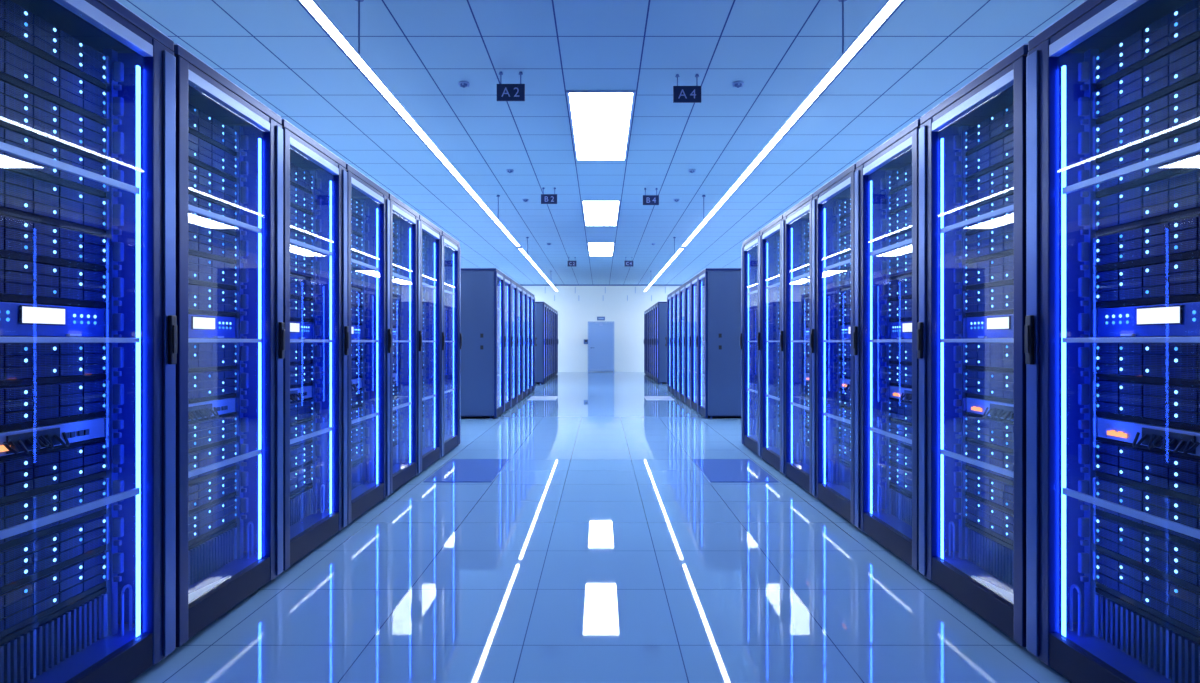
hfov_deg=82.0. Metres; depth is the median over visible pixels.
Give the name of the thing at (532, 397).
floor panel
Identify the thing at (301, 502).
grille
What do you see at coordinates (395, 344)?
server
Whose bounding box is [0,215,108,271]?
server
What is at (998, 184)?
server
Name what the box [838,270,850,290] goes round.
server
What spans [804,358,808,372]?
server
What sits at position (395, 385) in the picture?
server
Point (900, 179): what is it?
server
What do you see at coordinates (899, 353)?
server
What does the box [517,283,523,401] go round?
tall cabinet
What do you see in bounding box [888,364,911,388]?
server
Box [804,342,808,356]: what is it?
server
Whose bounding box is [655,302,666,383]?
tall cabinet
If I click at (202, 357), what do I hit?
server
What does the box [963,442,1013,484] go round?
server
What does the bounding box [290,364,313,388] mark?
server
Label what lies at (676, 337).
tall cabinet
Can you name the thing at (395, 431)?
server
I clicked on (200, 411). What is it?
switch
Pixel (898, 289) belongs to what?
server
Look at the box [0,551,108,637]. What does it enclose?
server
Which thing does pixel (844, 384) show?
switch
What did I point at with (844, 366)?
server
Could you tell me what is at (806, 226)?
server
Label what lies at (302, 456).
server
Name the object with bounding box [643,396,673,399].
floor panel
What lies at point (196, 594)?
reflection
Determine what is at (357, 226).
server
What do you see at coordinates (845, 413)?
server
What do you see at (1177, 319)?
console
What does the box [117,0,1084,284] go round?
ceiling
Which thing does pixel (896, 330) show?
console
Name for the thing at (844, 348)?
server
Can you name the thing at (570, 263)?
hanging sign
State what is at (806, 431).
server
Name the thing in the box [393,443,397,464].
grille
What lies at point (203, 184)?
server
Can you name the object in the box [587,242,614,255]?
recessed light
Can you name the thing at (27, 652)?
grille
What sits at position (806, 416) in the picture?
server
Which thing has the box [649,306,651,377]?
tall cabinet
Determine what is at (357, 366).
server
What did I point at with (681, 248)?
linear light
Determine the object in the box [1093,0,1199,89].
server
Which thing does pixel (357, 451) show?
server
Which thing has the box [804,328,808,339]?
console
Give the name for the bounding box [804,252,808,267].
server
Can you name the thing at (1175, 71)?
server
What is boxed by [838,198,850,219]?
server
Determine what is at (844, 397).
server
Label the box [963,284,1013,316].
server
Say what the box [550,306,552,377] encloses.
tall cabinet
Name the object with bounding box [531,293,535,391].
tall cabinet
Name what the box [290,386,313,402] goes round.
switch
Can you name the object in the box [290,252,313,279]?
server
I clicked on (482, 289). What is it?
tall cabinet
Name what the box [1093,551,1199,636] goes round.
server
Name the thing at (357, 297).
server
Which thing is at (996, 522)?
server
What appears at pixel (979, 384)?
server
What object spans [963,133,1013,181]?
server
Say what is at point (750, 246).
tall cabinet
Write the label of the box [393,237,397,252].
server
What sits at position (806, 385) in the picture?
server
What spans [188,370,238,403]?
server
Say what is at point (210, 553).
grille
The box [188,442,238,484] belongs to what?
server
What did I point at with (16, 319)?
console
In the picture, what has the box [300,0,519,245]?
linear light
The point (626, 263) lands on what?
hanging sign
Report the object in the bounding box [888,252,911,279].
server
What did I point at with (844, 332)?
console
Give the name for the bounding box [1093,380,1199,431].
server
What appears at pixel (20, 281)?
server
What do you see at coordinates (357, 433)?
server
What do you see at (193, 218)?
server
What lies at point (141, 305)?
tall cabinet
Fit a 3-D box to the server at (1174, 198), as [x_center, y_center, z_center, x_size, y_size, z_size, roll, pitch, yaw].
[2.000,-0.427,2.057,0.626,0.128,0.624,0,0,0]
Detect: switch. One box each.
[0,417,108,460]
[188,398,238,423]
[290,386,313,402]
[351,378,363,390]
[393,373,397,382]
[804,373,808,382]
[838,378,850,390]
[888,386,911,402]
[963,398,1013,423]
[1093,417,1199,459]
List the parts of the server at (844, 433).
slide rail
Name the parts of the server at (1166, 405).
slide rail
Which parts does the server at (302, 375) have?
slide rail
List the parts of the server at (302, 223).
slide rail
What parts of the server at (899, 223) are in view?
slide rail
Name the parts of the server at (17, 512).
slide rail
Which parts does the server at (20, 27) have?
slide rail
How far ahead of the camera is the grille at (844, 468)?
4.80 m
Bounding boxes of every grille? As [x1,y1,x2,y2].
[0,587,106,682]
[188,523,236,586]
[290,485,312,525]
[351,460,362,489]
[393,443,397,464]
[422,430,423,447]
[778,430,779,447]
[804,443,808,464]
[839,460,850,489]
[889,485,911,525]
[965,523,1013,586]
[1095,587,1199,682]
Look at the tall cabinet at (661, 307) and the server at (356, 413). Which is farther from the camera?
the tall cabinet at (661, 307)
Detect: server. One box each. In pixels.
[0,0,108,89]
[0,38,108,124]
[0,80,108,162]
[0,127,108,197]
[0,169,108,235]
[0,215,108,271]
[0,258,108,307]
[0,343,108,386]
[0,380,108,431]
[0,441,108,504]
[0,477,108,550]
[0,515,108,593]
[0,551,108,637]
[188,103,238,155]
[188,133,238,181]
[188,162,238,209]
[188,194,238,235]
[188,223,238,263]
[188,255,238,289]
[188,284,238,316]
[188,343,238,372]
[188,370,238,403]
[188,415,238,453]
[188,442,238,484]
[188,470,238,514]
[188,496,238,545]
[290,162,313,194]
[290,185,313,214]
[290,207,313,237]
[290,231,313,257]
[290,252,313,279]
[290,276,313,300]
[290,299,313,321]
[290,343,313,364]
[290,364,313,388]
[290,400,313,425]
[290,421,313,449]
[290,443,313,471]
[290,464,313,494]
[351,198,363,219]
[351,216,363,236]
[351,233,363,255]
[351,253,363,271]
[351,270,363,290]
[351,289,363,307]
[351,307,363,324]
[351,342,363,360]
[351,360,363,378]
[351,390,363,409]
[351,407,363,428]
[351,426,363,446]
[351,443,363,464]
[393,222,397,237]
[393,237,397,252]
[393,252,397,267]
[393,268,397,282]
[393,282,397,297]
[393,298,397,312]
[393,313,397,327]
[393,342,397,356]
[393,358,397,372]
[393,383,397,397]
[393,398,397,413]
[393,413,397,428]
[393,428,397,443]
[804,222,808,237]
[804,237,808,252]
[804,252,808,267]
[804,268,808,282]
[804,282,808,297]
[804,298,808,312]
[804,313,808,327]
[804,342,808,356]
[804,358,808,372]
[804,383,808,397]
[804,398,808,413]
[804,413,808,428]
[804,428,808,443]
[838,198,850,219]
[838,216,850,236]
[838,233,850,255]
[838,253,850,271]
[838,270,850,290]
[838,289,850,307]
[838,307,850,324]
[838,342,850,360]
[838,360,850,378]
[838,390,850,409]
[838,407,850,428]
[838,426,850,446]
[838,443,850,464]
[888,162,911,194]
[888,185,911,214]
[888,207,911,237]
[888,231,911,257]
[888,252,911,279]
[888,276,911,300]
[888,299,911,321]
[888,343,911,364]
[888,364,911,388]
[888,400,911,425]
[888,421,911,449]
[888,443,911,471]
[888,464,911,494]
[963,103,1013,155]
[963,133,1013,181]
[963,162,1013,209]
[963,194,1013,235]
[963,223,1013,263]
[963,255,1013,289]
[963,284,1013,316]
[963,343,1013,372]
[963,370,1013,403]
[963,415,1013,453]
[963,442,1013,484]
[963,470,1013,514]
[963,496,1013,545]
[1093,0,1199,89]
[1093,39,1199,124]
[1093,81,1199,162]
[1093,128,1199,197]
[1093,169,1199,235]
[1093,215,1199,271]
[1093,258,1199,307]
[1093,343,1199,386]
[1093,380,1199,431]
[1093,441,1199,503]
[1093,477,1199,549]
[1093,515,1199,592]
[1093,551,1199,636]
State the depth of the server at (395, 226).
5.68 m
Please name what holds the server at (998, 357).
in the tall cabinet at (940, 340)
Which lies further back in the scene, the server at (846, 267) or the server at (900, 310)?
the server at (846, 267)
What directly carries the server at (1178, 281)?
in the tall cabinet at (1060, 305)
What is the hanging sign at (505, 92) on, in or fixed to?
hanging from the ceiling
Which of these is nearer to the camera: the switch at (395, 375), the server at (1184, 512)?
the server at (1184, 512)
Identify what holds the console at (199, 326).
in the tall cabinet at (261, 340)
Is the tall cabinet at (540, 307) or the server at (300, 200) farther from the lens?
the tall cabinet at (540, 307)
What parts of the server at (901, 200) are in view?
slide rail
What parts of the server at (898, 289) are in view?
slide rail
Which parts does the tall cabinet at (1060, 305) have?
handle, panel, door, panel, rack rail, rail, frame, panel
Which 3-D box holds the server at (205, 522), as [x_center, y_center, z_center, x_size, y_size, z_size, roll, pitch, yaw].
[-2.000,0.776,2.902,0.626,0.122,0.624,0,0,0]
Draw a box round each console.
[0,302,108,337]
[188,314,238,338]
[290,321,313,338]
[351,325,363,339]
[393,328,397,339]
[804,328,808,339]
[838,325,850,339]
[888,321,911,338]
[963,314,1013,338]
[1093,302,1199,337]
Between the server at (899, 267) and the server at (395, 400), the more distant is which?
the server at (395, 400)
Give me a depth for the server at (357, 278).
4.79 m
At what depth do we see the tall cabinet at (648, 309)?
22.79 m
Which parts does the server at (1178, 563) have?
slide rail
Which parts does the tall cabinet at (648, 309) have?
door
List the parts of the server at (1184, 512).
slide rail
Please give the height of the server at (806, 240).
0.116 m
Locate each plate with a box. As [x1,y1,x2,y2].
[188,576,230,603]
[971,576,1013,603]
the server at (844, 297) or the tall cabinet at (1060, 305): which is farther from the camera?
the server at (844, 297)
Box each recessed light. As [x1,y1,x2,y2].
[566,90,634,160]
[582,200,619,225]
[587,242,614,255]
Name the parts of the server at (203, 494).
slide rail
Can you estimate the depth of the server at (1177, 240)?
2.13 m
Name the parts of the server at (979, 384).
slide rail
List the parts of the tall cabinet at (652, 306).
door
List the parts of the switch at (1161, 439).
slide rail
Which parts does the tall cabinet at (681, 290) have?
door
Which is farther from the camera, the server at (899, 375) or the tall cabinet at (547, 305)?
the tall cabinet at (547, 305)
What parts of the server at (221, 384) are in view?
slide rail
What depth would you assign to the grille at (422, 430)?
6.58 m
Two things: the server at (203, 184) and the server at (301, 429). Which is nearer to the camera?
the server at (203, 184)
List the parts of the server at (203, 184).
slide rail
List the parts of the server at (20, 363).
slide rail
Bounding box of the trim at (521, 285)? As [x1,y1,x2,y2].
[521,285,680,285]
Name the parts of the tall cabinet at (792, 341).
handle, door, rail, panel, rack rail, frame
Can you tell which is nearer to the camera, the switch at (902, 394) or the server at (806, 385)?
the switch at (902, 394)
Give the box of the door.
[588,322,613,371]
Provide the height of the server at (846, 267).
0.114 m
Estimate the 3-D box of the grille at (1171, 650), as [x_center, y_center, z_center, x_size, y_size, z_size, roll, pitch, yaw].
[1.943,0.927,2.057,0.500,0.174,0.618,0,0,0]
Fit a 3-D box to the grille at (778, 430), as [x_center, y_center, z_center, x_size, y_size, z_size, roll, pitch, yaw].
[1.943,0.927,6.282,0.500,0.174,0.618,0,0,0]
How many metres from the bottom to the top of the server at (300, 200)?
0.116 m
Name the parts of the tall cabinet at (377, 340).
frame, rack rail, panel, door, rail, handle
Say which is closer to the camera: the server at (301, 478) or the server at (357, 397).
the server at (301, 478)
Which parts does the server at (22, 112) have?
slide rail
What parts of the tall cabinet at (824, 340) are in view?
handle, door, rail, panel, rack rail, frame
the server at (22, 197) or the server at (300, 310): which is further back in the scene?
the server at (300, 310)
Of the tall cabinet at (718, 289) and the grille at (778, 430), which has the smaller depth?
the grille at (778, 430)
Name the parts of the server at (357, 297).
slide rail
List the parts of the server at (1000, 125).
slide rail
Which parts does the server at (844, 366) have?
slide rail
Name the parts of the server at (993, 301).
slide rail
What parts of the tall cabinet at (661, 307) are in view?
door, panel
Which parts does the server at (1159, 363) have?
slide rail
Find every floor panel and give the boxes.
[423,459,508,481]
[528,396,558,399]
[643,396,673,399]
[693,459,778,481]
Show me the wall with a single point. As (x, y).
(576, 306)
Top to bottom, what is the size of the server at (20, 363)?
0.124 m
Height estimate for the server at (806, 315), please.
0.120 m
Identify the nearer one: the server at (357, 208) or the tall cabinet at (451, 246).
the server at (357, 208)
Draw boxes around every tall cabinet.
[0,0,176,682]
[173,43,284,646]
[282,118,348,570]
[301,163,391,524]
[351,193,421,493]
[393,214,444,472]
[442,230,461,455]
[461,268,505,418]
[504,274,512,410]
[511,279,518,405]
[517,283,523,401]
[522,287,527,397]
[527,290,531,394]
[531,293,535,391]
[535,302,546,383]
[546,304,549,380]
[549,306,551,378]
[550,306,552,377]
[553,309,554,375]
[554,309,556,374]
[556,311,557,373]
[644,311,645,373]
[645,309,647,374]
[647,309,648,375]
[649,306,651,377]
[650,306,652,378]
[652,304,655,380]
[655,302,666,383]
[666,293,670,391]
[670,290,674,394]
[674,287,679,397]
[678,283,684,401]
[683,279,690,405]
[689,274,697,410]
[696,268,740,418]
[740,230,759,455]
[757,214,808,472]
[780,193,850,493]
[810,163,900,524]
[853,118,919,570]
[917,43,1028,646]
[1025,0,1199,682]
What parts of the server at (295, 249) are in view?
slide rail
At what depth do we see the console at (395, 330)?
5.70 m
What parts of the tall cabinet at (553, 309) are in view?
door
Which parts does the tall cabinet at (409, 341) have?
frame, rack rail, panel, door, rail, handle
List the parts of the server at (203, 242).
slide rail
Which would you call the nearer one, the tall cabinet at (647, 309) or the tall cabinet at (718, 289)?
the tall cabinet at (718, 289)
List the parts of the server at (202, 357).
slide rail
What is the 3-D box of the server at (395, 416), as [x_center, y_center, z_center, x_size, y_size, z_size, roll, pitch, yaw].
[-2.000,0.652,5.437,0.626,0.118,0.624,0,0,0]
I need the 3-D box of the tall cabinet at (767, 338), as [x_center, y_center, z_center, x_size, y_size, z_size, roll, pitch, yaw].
[2.034,0.022,6.319,1.033,2.236,0.831,0,0,0]
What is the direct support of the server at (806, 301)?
in the tall cabinet at (792, 341)
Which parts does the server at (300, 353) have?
slide rail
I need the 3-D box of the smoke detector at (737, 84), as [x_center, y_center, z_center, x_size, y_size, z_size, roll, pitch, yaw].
[1.127,-2.110,5.670,0.096,0.038,0.096,0,0,0]
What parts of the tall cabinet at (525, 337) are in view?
door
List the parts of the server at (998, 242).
slide rail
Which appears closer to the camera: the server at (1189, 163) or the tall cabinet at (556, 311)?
the server at (1189, 163)
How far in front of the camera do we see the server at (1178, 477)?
2.13 m
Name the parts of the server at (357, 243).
slide rail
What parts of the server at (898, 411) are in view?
slide rail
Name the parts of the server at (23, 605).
slide rail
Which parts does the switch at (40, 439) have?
slide rail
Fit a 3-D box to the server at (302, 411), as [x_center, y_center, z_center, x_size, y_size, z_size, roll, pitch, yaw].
[-2.000,0.399,3.747,0.626,0.120,0.624,0,0,0]
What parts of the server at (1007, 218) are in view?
slide rail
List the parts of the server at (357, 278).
slide rail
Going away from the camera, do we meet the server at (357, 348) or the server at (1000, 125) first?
the server at (1000, 125)
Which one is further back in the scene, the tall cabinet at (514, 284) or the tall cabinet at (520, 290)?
the tall cabinet at (520, 290)
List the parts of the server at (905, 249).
slide rail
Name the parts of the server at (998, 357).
slide rail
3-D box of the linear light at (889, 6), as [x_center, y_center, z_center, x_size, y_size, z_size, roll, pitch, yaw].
[1.490,-1.924,7.000,0.072,0.412,10.812,0,0,0]
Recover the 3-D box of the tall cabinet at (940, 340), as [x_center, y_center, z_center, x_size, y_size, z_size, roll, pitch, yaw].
[2.034,0.022,2.939,1.033,2.236,0.831,0,0,0]
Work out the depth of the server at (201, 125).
3.00 m
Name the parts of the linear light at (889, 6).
hanging rod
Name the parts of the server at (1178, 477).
slide rail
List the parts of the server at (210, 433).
slide rail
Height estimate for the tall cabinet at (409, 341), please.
2.236 m
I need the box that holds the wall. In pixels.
[522,286,679,371]
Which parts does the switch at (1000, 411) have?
slide rail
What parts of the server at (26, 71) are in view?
slide rail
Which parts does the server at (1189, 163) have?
slide rail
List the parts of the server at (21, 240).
slide rail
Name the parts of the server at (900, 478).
slide rail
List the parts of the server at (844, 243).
slide rail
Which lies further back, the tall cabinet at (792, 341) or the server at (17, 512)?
the tall cabinet at (792, 341)
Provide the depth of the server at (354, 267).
4.78 m
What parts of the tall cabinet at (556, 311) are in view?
glass pane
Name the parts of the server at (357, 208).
slide rail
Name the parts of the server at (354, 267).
slide rail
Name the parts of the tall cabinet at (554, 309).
door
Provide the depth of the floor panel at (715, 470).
6.04 m
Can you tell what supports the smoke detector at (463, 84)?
attached to the ceiling
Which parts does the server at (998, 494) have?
slide rail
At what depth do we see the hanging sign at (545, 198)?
9.51 m
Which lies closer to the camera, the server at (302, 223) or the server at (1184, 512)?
the server at (1184, 512)
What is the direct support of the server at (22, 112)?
in the tall cabinet at (141, 305)
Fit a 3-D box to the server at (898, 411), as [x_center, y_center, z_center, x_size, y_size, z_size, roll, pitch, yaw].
[2.000,0.399,3.747,0.626,0.120,0.624,0,0,0]
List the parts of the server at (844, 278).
slide rail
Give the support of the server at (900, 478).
in the tall cabinet at (870, 330)
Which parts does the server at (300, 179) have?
slide rail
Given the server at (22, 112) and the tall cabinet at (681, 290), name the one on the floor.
the tall cabinet at (681, 290)
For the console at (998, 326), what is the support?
in the tall cabinet at (940, 340)
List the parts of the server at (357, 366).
slide rail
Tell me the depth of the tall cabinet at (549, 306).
21.13 m
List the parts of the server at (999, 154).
slide rail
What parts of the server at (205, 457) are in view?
slide rail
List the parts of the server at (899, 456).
slide rail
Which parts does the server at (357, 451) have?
slide rail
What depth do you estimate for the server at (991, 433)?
3.00 m
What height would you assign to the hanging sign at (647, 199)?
0.235 m
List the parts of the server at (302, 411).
slide rail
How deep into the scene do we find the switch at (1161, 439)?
1.88 m
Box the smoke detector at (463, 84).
[458,81,469,87]
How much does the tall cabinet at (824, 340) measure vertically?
2.236 m
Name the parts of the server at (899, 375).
slide rail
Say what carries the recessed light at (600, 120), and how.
in the ceiling
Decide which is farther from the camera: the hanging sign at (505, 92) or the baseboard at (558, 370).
the baseboard at (558, 370)
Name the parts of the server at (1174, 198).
slide rail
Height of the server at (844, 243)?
0.128 m
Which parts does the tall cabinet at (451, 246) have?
rack rail, panel, frame, rail, handle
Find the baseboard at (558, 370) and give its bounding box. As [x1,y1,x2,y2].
[558,370,643,371]
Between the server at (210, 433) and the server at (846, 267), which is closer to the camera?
the server at (210, 433)
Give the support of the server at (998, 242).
in the tall cabinet at (940, 340)
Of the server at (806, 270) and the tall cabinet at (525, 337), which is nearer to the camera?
the server at (806, 270)
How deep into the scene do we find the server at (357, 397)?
4.79 m
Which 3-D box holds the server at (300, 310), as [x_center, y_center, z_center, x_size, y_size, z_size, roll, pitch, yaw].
[-2.000,-0.178,3.747,0.626,0.120,0.624,0,0,0]
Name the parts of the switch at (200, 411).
slide rail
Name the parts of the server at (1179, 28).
slide rail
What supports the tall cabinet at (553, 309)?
on the floor
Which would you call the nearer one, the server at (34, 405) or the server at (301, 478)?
the server at (34, 405)
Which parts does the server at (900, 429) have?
slide rail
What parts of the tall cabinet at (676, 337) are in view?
door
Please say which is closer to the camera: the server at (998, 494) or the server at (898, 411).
the server at (998, 494)
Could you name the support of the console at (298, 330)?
in the tall cabinet at (331, 330)
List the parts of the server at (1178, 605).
slide rail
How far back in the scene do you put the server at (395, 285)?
5.68 m
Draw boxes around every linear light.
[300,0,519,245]
[518,237,557,290]
[644,237,683,290]
[682,0,901,245]
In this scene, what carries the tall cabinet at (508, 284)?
on the floor
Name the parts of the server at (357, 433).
slide rail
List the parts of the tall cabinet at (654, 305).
door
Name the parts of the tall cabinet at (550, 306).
door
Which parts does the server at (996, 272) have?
slide rail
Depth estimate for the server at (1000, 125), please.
3.00 m
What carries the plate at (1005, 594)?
on the tall cabinet at (940, 340)
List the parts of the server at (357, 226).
slide rail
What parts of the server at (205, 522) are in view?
slide rail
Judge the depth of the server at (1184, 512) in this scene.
2.13 m
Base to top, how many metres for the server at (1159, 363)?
0.124 m
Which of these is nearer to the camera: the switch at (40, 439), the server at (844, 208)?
the switch at (40, 439)
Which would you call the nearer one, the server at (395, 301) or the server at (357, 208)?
the server at (357, 208)
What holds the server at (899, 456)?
in the tall cabinet at (870, 330)
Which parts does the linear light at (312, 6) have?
hanging rod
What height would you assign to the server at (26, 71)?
0.116 m
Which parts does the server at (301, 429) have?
slide rail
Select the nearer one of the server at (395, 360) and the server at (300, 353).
the server at (300, 353)
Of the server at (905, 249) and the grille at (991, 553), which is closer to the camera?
the grille at (991, 553)
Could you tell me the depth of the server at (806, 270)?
5.68 m
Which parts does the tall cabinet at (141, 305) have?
panel, frame, rail, rack rail, panel, door, panel, handle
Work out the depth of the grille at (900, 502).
3.91 m
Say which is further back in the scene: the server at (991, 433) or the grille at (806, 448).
the grille at (806, 448)
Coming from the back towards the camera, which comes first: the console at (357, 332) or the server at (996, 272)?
the console at (357, 332)
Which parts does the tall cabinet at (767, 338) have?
handle, door, rail, panel, rack rail, frame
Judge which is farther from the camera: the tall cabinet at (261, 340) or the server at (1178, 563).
the tall cabinet at (261, 340)
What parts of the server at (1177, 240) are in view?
slide rail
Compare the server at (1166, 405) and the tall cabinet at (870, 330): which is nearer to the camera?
the server at (1166, 405)
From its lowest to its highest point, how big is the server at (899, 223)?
0.128 m
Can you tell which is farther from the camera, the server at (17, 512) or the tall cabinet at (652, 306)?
the tall cabinet at (652, 306)
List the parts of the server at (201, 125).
slide rail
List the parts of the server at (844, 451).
slide rail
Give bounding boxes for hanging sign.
[497,71,524,100]
[541,188,556,203]
[568,257,575,266]
[624,257,632,266]
[643,188,658,204]
[673,74,700,102]
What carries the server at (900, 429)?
in the tall cabinet at (870, 330)
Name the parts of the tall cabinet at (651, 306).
door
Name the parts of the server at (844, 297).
slide rail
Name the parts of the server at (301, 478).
slide rail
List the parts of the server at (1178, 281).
slide rail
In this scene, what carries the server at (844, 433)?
in the tall cabinet at (824, 340)
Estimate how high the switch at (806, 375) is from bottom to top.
0.078 m
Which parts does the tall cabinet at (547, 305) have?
door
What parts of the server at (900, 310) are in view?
slide rail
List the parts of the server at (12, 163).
slide rail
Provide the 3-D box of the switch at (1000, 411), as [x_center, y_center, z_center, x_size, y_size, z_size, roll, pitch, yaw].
[1.510,0.297,2.667,0.414,0.078,0.966,0,0,0]
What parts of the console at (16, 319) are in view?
slide rail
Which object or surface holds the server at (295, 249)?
in the tall cabinet at (331, 330)
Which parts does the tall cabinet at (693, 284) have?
door, rail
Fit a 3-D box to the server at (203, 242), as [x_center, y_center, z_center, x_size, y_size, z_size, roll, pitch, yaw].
[-2.000,-0.427,2.902,0.626,0.128,0.624,0,0,0]
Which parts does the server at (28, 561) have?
slide rail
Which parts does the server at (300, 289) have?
slide rail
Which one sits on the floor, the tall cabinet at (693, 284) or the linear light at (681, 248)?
the tall cabinet at (693, 284)
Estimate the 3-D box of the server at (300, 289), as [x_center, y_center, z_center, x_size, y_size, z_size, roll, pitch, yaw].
[-2.000,-0.301,3.747,0.626,0.118,0.624,0,0,0]
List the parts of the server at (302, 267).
slide rail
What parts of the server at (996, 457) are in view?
slide rail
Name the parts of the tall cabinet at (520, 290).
door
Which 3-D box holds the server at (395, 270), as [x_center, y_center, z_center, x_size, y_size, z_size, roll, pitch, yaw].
[-2.000,-0.552,5.437,0.626,0.114,0.624,0,0,0]
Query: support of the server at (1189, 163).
in the tall cabinet at (1060, 305)
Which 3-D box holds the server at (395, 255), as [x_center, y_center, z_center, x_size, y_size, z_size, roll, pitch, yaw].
[-2.000,-0.677,5.437,0.626,0.128,0.624,0,0,0]
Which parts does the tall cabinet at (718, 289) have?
rail, door, frame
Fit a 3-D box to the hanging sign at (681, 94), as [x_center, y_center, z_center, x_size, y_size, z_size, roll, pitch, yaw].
[0.686,-2.018,5.490,0.222,0.225,0.036,0,0,0]
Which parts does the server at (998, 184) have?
slide rail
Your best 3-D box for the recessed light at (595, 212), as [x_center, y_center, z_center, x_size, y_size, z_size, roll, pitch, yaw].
[0.000,-2.122,11.455,0.584,0.015,2.230,0,0,0]
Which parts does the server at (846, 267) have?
slide rail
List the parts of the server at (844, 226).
slide rail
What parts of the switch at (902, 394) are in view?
slide rail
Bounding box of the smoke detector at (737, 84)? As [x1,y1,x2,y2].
[732,81,743,87]
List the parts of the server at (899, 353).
slide rail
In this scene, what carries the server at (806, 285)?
in the tall cabinet at (792, 341)
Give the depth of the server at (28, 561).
2.12 m
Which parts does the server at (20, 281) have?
slide rail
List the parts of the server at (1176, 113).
slide rail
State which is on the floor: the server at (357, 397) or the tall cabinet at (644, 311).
the tall cabinet at (644, 311)
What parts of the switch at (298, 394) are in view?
slide rail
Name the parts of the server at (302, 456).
slide rail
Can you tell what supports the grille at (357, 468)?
in the tall cabinet at (377, 340)
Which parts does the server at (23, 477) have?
slide rail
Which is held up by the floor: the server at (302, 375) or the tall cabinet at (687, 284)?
the tall cabinet at (687, 284)
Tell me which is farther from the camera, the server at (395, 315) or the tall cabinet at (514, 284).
the tall cabinet at (514, 284)
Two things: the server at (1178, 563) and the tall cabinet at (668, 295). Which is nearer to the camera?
the server at (1178, 563)
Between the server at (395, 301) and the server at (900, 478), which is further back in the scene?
the server at (395, 301)
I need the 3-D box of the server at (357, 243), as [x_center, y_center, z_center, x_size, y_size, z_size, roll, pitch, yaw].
[-2.000,-0.677,4.592,0.626,0.128,0.624,0,0,0]
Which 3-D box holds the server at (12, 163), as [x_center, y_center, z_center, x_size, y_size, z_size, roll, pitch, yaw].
[-2.000,-0.552,2.057,0.626,0.114,0.624,0,0,0]
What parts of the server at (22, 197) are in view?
slide rail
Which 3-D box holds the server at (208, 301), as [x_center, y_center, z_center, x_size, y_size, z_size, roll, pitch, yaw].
[-2.000,-0.178,2.902,0.626,0.120,0.624,0,0,0]
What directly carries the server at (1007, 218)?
in the tall cabinet at (940, 340)
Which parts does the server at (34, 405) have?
slide rail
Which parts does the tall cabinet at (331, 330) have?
panel, panel, rack rail, frame, rail, panel, handle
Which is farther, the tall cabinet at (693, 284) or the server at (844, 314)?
the tall cabinet at (693, 284)
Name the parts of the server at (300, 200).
slide rail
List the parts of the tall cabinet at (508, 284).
rail, door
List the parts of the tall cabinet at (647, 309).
door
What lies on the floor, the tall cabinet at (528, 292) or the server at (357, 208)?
the tall cabinet at (528, 292)
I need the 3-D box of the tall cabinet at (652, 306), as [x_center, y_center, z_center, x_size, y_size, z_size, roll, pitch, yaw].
[2.034,0.022,20.812,1.033,2.236,0.831,0,0,0]
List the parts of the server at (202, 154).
slide rail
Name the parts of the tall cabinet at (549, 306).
door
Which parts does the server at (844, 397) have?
slide rail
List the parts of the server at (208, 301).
slide rail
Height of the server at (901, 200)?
0.116 m
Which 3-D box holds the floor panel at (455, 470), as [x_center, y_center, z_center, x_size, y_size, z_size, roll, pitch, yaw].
[-1.165,1.136,6.140,0.554,0.006,1.080,0,0,0]
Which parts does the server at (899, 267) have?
slide rail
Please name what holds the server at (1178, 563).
in the tall cabinet at (1060, 305)
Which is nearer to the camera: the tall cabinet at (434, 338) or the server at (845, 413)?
the server at (845, 413)
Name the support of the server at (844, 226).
in the tall cabinet at (824, 340)
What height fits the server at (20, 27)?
0.118 m
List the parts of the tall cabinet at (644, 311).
glass pane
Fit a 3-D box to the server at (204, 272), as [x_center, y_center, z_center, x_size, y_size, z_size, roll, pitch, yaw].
[-2.000,-0.301,2.902,0.626,0.118,0.624,0,0,0]
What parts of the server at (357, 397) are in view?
slide rail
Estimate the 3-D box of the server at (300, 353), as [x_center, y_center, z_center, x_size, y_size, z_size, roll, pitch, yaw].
[-2.000,0.065,3.747,0.626,0.124,0.624,0,0,0]
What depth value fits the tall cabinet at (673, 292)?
15.14 m
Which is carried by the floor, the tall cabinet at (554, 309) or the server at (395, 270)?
the tall cabinet at (554, 309)
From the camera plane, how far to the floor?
3.27 m
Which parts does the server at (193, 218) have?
slide rail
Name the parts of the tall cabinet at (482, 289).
frame, door, rail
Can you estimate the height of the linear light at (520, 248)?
0.412 m
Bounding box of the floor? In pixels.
[129,372,1072,682]
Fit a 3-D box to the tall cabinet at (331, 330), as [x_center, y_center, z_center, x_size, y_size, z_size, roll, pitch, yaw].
[-2.034,0.022,3.784,1.033,2.236,0.831,0,0,0]
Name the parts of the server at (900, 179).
slide rail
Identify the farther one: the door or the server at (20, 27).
the door
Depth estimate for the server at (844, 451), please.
4.79 m
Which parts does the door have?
kick plate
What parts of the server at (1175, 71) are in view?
slide rail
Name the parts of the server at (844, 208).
slide rail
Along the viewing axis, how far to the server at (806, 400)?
5.68 m
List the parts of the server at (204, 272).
slide rail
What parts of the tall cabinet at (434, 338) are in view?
frame, rack rail, panel, rail, door, handle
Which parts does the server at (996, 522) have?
slide rail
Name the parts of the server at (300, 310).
slide rail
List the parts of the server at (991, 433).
slide rail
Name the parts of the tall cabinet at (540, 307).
panel, door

